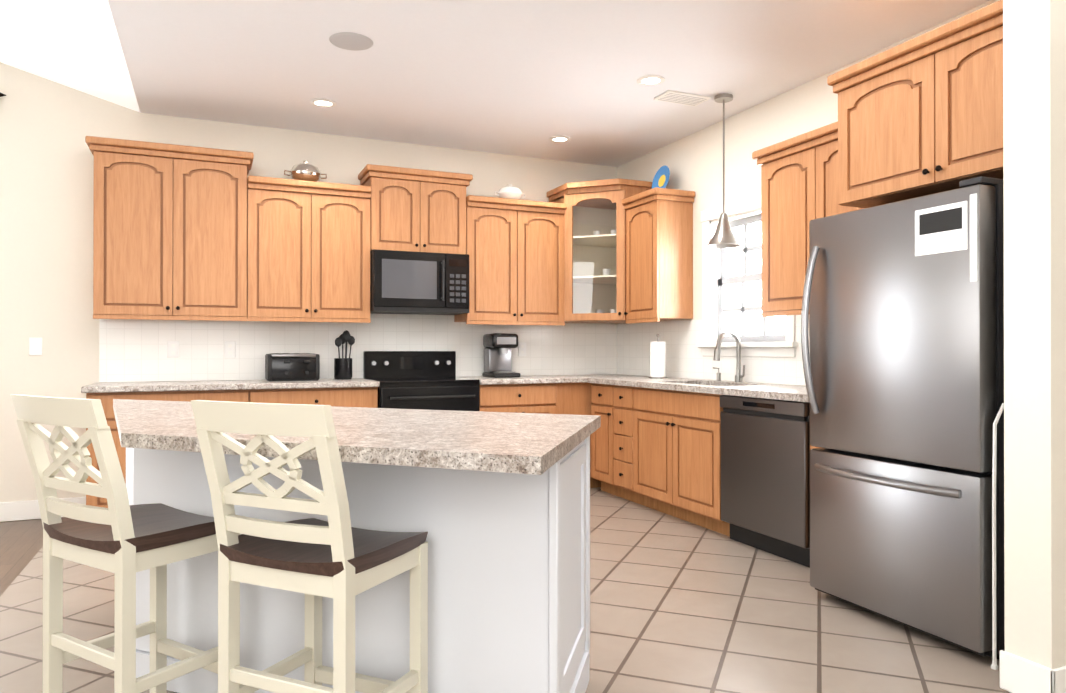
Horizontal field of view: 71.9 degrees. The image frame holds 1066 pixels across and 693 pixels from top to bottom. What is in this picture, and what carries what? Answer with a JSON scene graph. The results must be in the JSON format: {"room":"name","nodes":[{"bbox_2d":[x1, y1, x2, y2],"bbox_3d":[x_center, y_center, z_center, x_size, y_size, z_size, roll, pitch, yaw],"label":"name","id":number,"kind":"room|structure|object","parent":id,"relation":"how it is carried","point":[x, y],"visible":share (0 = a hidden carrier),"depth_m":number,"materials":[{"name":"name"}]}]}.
{"room":"kitchen","nodes":[
{"label":"kitchen","id":0,"kind":"room"},
{"bbox_2d":[0,519,42,595],"bbox_3d":[-3.378,1.183,0.410,4.070,0.060,8.620,0,0,-24],"label":"floor","id":1,"kind":"structure","parent":0,"point":[21,543],"depth_m":4.29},
{"bbox_2d":[0,62,616,501],"bbox_3d":[-3.097,-0.980,5.184,8.660,4.300,0.120,0,0,-24],"label":"wall","id":2,"kind":"structure","parent":0,"point":[46,222],"depth_m":5.07,"materials":[{"name":"paint"}]},
{"bbox_2d":[29,338,41,354],"bbox_3d":[-3.373,0.000,4.989,0.075,0.120,0.008,0,0,-24],"label":"switch plate","id":3,"kind":"object","parent":2,"relation":"attached to","point":[35,346],"visible":1,"depth_m":4.99,"materials":[{"name":"white plastic"}]},
{"bbox_2d":[0,496,85,521],"bbox_3d":[-4.988,1.102,4.271,4.230,0.130,0.014,0,0,-24],"label":"baseboard","id":4,"kind":"structure","parent":2,"relation":"attached to","point":[20,510],"depth_m":4.95,"materials":[{"name":"white"}]},
{"bbox_2d":[89,140,176,319],"bbox_3d":[-2.747,-0.769,5.089,0.474,1.119,0.330,0,0,-24],"label":"upper cabinet","id":5,"kind":"object","parent":2,"relation":"attached to","point":[135,189],"depth_m":4.94,"materials":[{"name":"brown wood"}]},
{"bbox_2d":[177,152,248,319],"bbox_3d":[-2.313,-0.768,5.280,0.474,1.119,0.330,0,0,-24],"label":"upper cabinet","id":6,"kind":"object","parent":2,"relation":"attached to","point":[193,232],"depth_m":5.13,"materials":[{"name":"brown wood"}]},
{"bbox_2d":[249,180,312,319],"bbox_3d":[-1.895,-0.685,5.463,0.435,0.953,0.330,0,0,-24],"label":"upper cabinet","id":7,"kind":"object","parent":2,"relation":"attached to","point":[280,215],"depth_m":5.32,"materials":[{"name":"brown wood"}]},
{"bbox_2d":[284,160,326,181],"bbox_3d":[-1.714,-1.306,5.542,0.308,0.195,0.230,0,0,-24],"label":"tureen","id":8,"kind":"object","parent":7,"relation":"on","point":[304,170],"visible":0.79,"depth_m":5.46,"materials":[{"name":"silver"}]},
{"bbox_2d":[313,188,372,322],"bbox_3d":[-1.496,-0.684,5.638,0.436,0.953,0.330,0,0,-24],"label":"upper cabinet","id":9,"kind":"object","parent":2,"relation":"attached to","point":[342,217],"depth_m":5.49,"materials":[{"name":"brown wood"}]},
{"bbox_2d":[99,314,614,381],"bbox_3d":[-1.123,-0.077,5.978,4.164,1.300,0.008,0,0,-24],"label":"backsplash","id":10,"kind":"structure","parent":2,"relation":"attached to","point":[133,350],"depth_m":5.74,"materials":[{"name":"tile"}]},
{"bbox_2d":[225,341,235,356],"bbox_3d":[-2.253,0.022,5.472,0.075,0.120,0.008,0,0,-24],"label":"electrical outlet plate","id":11,"kind":"object","parent":10,"relation":"attached to","point":[230,348],"visible":1,"depth_m":5.47,"materials":[{"name":"white plastic"}]},
{"bbox_2d":[518,342,525,355],"bbox_3d":[-0.093,0.025,6.422,0.075,0.120,0.008,0,0,-24],"label":"electrical outlet plate","id":12,"kind":"object","parent":10,"relation":"attached to","point":[521,348],"visible":1,"depth_m":6.42,"materials":[{"name":"white plastic"}]},
{"bbox_2d":[361,168,420,251],"bbox_3d":[-1.120,-1.029,5.805,0.381,0.594,0.330,0,0,-24],"label":"upper cabinet","id":13,"kind":"object","parent":2,"relation":"attached to","point":[396,195],"depth_m":5.65,"materials":[{"name":"brown wood"}]},
{"bbox_2d":[370,249,468,314],"bbox_3d":[-0.916,-0.496,5.812,0.756,0.463,0.457,0,0,-24],"label":"microwave","id":14,"kind":"object","parent":13,"relation":"attached to","point":[411,282],"visible":0.98,"depth_m":5.64,"materials":[{"name":"black metal"}]},
{"bbox_2d":[421,176,468,254],"bbox_3d":[-0.772,-1.028,5.958,0.381,0.594,0.330,0,0,-24],"label":"upper cabinet","id":15,"kind":"object","parent":2,"relation":"attached to","point":[444,201],"depth_m":5.81,"materials":[{"name":"brown wood"}]},
{"bbox_2d":[454,200,520,323],"bbox_3d":[-0.395,-0.682,6.122,0.437,0.953,0.330,0,0,-24],"label":"upper cabinet","id":16,"kind":"object","parent":2,"relation":"attached to","point":[494,228],"depth_m":5.98,"materials":[{"name":"brown wood"}]},
{"bbox_2d":[494,184,524,198],"bbox_3d":[-0.194,-1.290,6.210,0.278,0.168,0.210,0,0,-24],"label":"tureen","id":17,"kind":"object","parent":16,"relation":"on","point":[509,191],"visible":0.65,"depth_m":6.13,"materials":[{"name":"white ceramic"}]},
{"bbox_2d":[521,204,560,323],"bbox_3d":[0.005,-0.682,6.298,0.438,0.953,0.330,0,0,-24],"label":"upper cabinet","id":18,"kind":"object","parent":2,"relation":"attached to","point":[540,225],"depth_m":6.15,"materials":[{"name":"brown wood"}]},
{"bbox_2d":[0,0,990,166],"bbox_3d":[-1.332,-2.360,1.322,8.540,1.353,8.620,0,0,-24],"label":"ceiling","id":19,"kind":"structure","parent":0,"point":[527,78],"depth_m":4.32,"materials":[{"name":"paint"}]},
{"bbox_2d":[310,98,335,106],"bbox_3d":[-1.435,-1.665,5.032,0.176,0.009,0.176,0,0,-24],"label":"recessed light","id":20,"kind":"object","parent":19,"relation":"in","point":[320,102],"visible":1,"depth_m":5.02,"materials":[{"name":"white"}]},
{"bbox_2d":[329,32,372,50],"bbox_3d":[-0.996,-1.669,4.034,0.236,0.007,0.236,0,0,-24],"label":"ceiling speaker","id":21,"kind":"object","parent":19,"relation":"attached to","point":[350,41],"visible":1,"depth_m":4.02,"materials":[{"name":"grey plastic"}]},
{"bbox_2d":[549,136,570,141],"bbox_3d":[0.216,-1.661,5.899,0.176,0.009,0.176,0,0,-24],"label":"recessed light","id":22,"kind":"object","parent":19,"relation":"in","point":[559,139],"visible":0.98,"depth_m":5.89,"materials":[{"name":"white"}]},
{"bbox_2d":[637,75,664,85],"bbox_3d":[0.739,-1.666,4.611,0.176,0.009,0.176,0,0,-24],"label":"recessed light","id":23,"kind":"object","parent":19,"relation":"in","point":[650,80],"visible":1,"depth_m":4.61,"materials":[{"name":"white"}]},
{"bbox_2d":[654,90,710,105],"bbox_3d":[1.001,-1.663,4.934,0.340,0.012,0.180,0,0,-24],"label":"ceiling vent","id":24,"kind":"object","parent":19,"relation":"in","point":[677,97],"visible":0.98,"depth_m":4.92,"materials":[{"name":"white metal"}]},
{"bbox_2d":[706,93,741,247],"bbox_3d":[1.273,-1.170,4.910,0.230,0.999,0.230,0,0,-24],"label":"pendant light","id":25,"kind":"object","parent":19,"relation":"hanging from","point":[723,236],"visible":1,"depth_m":4.88,"materials":[{"name":"silver metal"}]},
{"bbox_2d":[0,487,1009,692],"bbox_3d":[0.531,1.190,2.128,4.470,0.060,8.620,0,0,-24],"label":"floor","id":26,"kind":"structure","parent":0,"point":[678,605],"depth_m":3.03,"materials":[{"name":"beige tile"}]},
{"bbox_2d":[11,394,239,692],"bbox_3d":[-1.171,0.647,2.135,0.430,1.025,0.463,0,0,31],"label":"stool","id":27,"kind":"object","parent":26,"relation":"on","point":[122,539],"visible":0.92,"depth_m":2.03,"materials":[{"name":"beige paint"}]},
{"bbox_2d":[81,378,379,507],"bbox_3d":[-2.070,0.714,5.199,1.835,0.914,0.663,0,0,-24],"label":"base cabinet","id":28,"kind":"object","parent":26,"relation":"on","point":[354,392],"depth_m":4.94,"materials":[{"name":"brown wood"}]},
{"bbox_2d":[265,353,319,380],"bbox_3d":[-1.778,0.150,5.434,0.360,0.202,0.284,0,0,-24],"label":"toaster","id":29,"kind":"object","parent":28,"relation":"on","point":[292,366],"visible":1,"depth_m":5.33,"materials":[{"name":"black metal"}]},
{"bbox_2d":[334,330,354,379],"bbox_3d":[-1.450,0.063,5.659,0.158,0.377,0.147,0,0,-24],"label":"utensil crock","id":30,"kind":"object","parent":28,"relation":"on","point":[342,368],"visible":0.98,"depth_m":5.61,"materials":[{"name":"black ceramic"}]},
{"bbox_2d":[191,400,427,692],"bbox_3d":[-0.568,0.646,1.932,0.430,1.025,0.463,0,0,24],"label":"stool","id":31,"kind":"object","parent":26,"relation":"on","point":[339,560],"visible":1,"depth_m":1.81,"materials":[{"name":"beige paint"}]},
{"bbox_2d":[126,447,589,692],"bbox_3d":[-0.909,0.722,2.678,2.325,0.879,0.596,0,0,21],"label":"kitchen island","id":32,"kind":"object","parent":26,"relation":"on","point":[495,506],"depth_m":2.17,"materials":[{"name":"white wood"}]},
{"bbox_2d":[113,399,600,474],"bbox_3d":[-0.969,0.260,2.504,2.506,0.039,1.000,0,0,21],"label":"island countertop","id":33,"kind":"structure","parent":32,"relation":"on","point":[494,443],"depth_m":2.02,"materials":[{"name":"beige stone"}]},
{"bbox_2d":[363,351,479,410],"bbox_3d":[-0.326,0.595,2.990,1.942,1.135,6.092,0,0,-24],"label":"range","id":34,"kind":"object","parent":26,"relation":"on","point":[427,380],"visible":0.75,"depth_m":5.56,"materials":[{"name":"black metal"}]},
{"bbox_2d":[461,375,584,414],"bbox_3d":[-0.112,0.717,6.059,0.907,0.914,0.663,0,0,-24],"label":"base cabinet","id":35,"kind":"object","parent":26,"relation":"on","point":[544,394],"depth_m":5.81,"materials":[{"name":"brown wood"}]},
{"bbox_2d":[482,333,520,377],"bbox_3d":[-0.265,0.073,6.130,0.230,0.360,0.300,0,0,-24],"label":"coffee maker","id":36,"kind":"object","parent":35,"relation":"on","point":[498,355],"visible":1,"depth_m":6.10,"materials":[{"name":"silver metal"}]},
{"bbox_2d":[581,374,820,536],"bbox_3d":[1.126,0.711,5.198,0.667,0.920,3.238,0,0,-24],"label":"base cabinet","id":37,"kind":"object","parent":26,"relation":"on","point":[655,444],"depth_m":5.04,"materials":[{"name":"brown wood"}]},
{"bbox_2d":[648,334,667,378],"bbox_3d":[0.992,0.075,5.841,0.150,0.354,0.150,0,0,-24],"label":"paper towel","id":38,"kind":"object","parent":37,"relation":"on","point":[657,359],"visible":0.98,"depth_m":5.79,"materials":[{"name":"white paper"}]},
{"bbox_2d":[713,331,744,381],"bbox_3d":[1.320,0.070,5.176,0.238,0.358,0.313,0,0,-24],"label":"faucet","id":39,"kind":"object","parent":37,"relation":"on","point":[738,375],"visible":1,"depth_m":5.12,"materials":[{"name":"silver metal"}]},
{"bbox_2d":[720,395,809,567],"bbox_3d":[1.546,0.730,4.258,0.614,0.874,0.694,0,0,-24],"label":"dishwasher","id":40,"kind":"object","parent":26,"relation":"on","point":[765,474],"visible":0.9,"depth_m":4.08,"materials":[{"name":"black"}]},
{"bbox_2d":[801,176,1004,658],"bbox_3d":[1.816,0.271,3.209,0.950,1.785,0.840,0,0,-24],"label":"fridge","id":41,"kind":"object","parent":26,"relation":"on","point":[903,365],"visible":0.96,"depth_m":2.93,"materials":[{"name":"grey metal"}]},
{"bbox_2d":[991,403,1003,669],"bbox_3d":[2.007,0.674,2.789,0.757,0.976,0.054,0,0,-24],"label":"step stool","id":42,"kind":"object","parent":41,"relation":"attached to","point":[994,665],"visible":0.79,"depth_m":2.65,"materials":[{"name":"white plastic"}]},
{"bbox_2d":[617,0,998,385],"bbox_3d":[2.546,-0.988,2.956,0.120,4.300,8.500,0,0,-24],"label":"wall","id":43,"kind":"structure","parent":0,"point":[693,162],"depth_m":5.31,"materials":[{"name":"paint"}]},
{"bbox_2d":[561,180,628,323],"bbox_3d":[0.512,-0.772,6.131,0.384,1.107,0.384,0,0,-24],"label":"upper cabinet","id":44,"kind":"object","parent":43,"relation":"attached to","point":[592,212],"depth_m":6.22,"materials":[{"name":"brown wood"}]},
{"bbox_2d":[621,192,694,323],"bbox_3d":[1.005,-0.688,5.898,0.330,0.943,0.468,0,0,-24],"label":"upper cabinet","id":45,"kind":"object","parent":43,"relation":"attached to","point":[659,226],"depth_m":5.71,"materials":[{"name":"brown wood"}]},
{"bbox_2d":[652,165,669,187],"bbox_3d":[1.041,-1.332,5.922,0.090,0.248,0.244,0,0,-24],"label":"decorative plate","id":46,"kind":"object","parent":45,"relation":"on","point":[661,177],"visible":0.81,"depth_m":5.93,"materials":[{"name":"blue ceramic"}]},
{"bbox_2d":[615,314,809,385],"bbox_3d":[1.435,0.021,5.320,0.007,0.458,3.210,0,0,-24],"label":"backsplash","id":47,"kind":"structure","parent":43,"relation":"attached to","point":[684,359],"depth_m":5.78,"materials":[{"name":"tile"}]},
{"bbox_2d":[697,195,797,356],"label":"window","id":48,"kind":"structure","parent":43,"relation":"in","point":[715,279],"depth_m":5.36,"materials":[{"name":"white"}]},
{"bbox_2d":[757,136,812,315],"bbox_3d":[1.654,-0.688,4.420,0.330,0.953,0.446,0,0,-24],"label":"upper cabinet","id":49,"kind":"object","parent":43,"relation":"attached to","point":[786,173],"depth_m":4.36,"materials":[{"name":"brown wood"}]},
{"bbox_2d":[813,132,845,219],"bbox_3d":[1.834,-0.690,4.012,0.330,0.953,0.445,0,0,-24],"label":"upper cabinet","id":50,"kind":"object","parent":43,"relation":"attached to","point":[823,144],"depth_m":4.10,"materials":[{"name":"brown wood"}]},
{"bbox_2d":[833,40,952,211],"bbox_3d":[1.893,-0.992,3.504,0.630,0.594,0.531,0,0,-24],"label":"upper cabinet","id":51,"kind":"object","parent":43,"relation":"attached to","point":[881,130],"depth_m":3.38,"materials":[{"name":"brown wood"}]},
{"bbox_2d":[929,8,1002,188],"bbox_3d":[2.107,-0.994,3.018,0.630,0.594,0.531,0,0,-24],"label":"upper cabinet","id":52,"kind":"object","parent":43,"relation":"attached to","point":[966,64],"depth_m":3.00,"materials":[{"name":"brown wood"}]},
{"bbox_2d":[1003,0,1065,668],"bbox_3d":[2.083,-0.259,2.628,0.990,2.840,0.152,0,0,-24],"label":"wall","id":53,"kind":"structure","parent":0,"point":[1034,114],"depth_m":2.40,"materials":[{"name":"paint"}]},
{"bbox_2d":[1000,650,1065,692],"bbox_3d":[2.078,1.096,2.621,1.002,0.130,0.178,0,0,-24],"label":"baseboard","id":54,"kind":"structure","parent":53,"relation":"attached to","point":[1018,674],"depth_m":2.41,"materials":[{"name":"white"}]}
]}

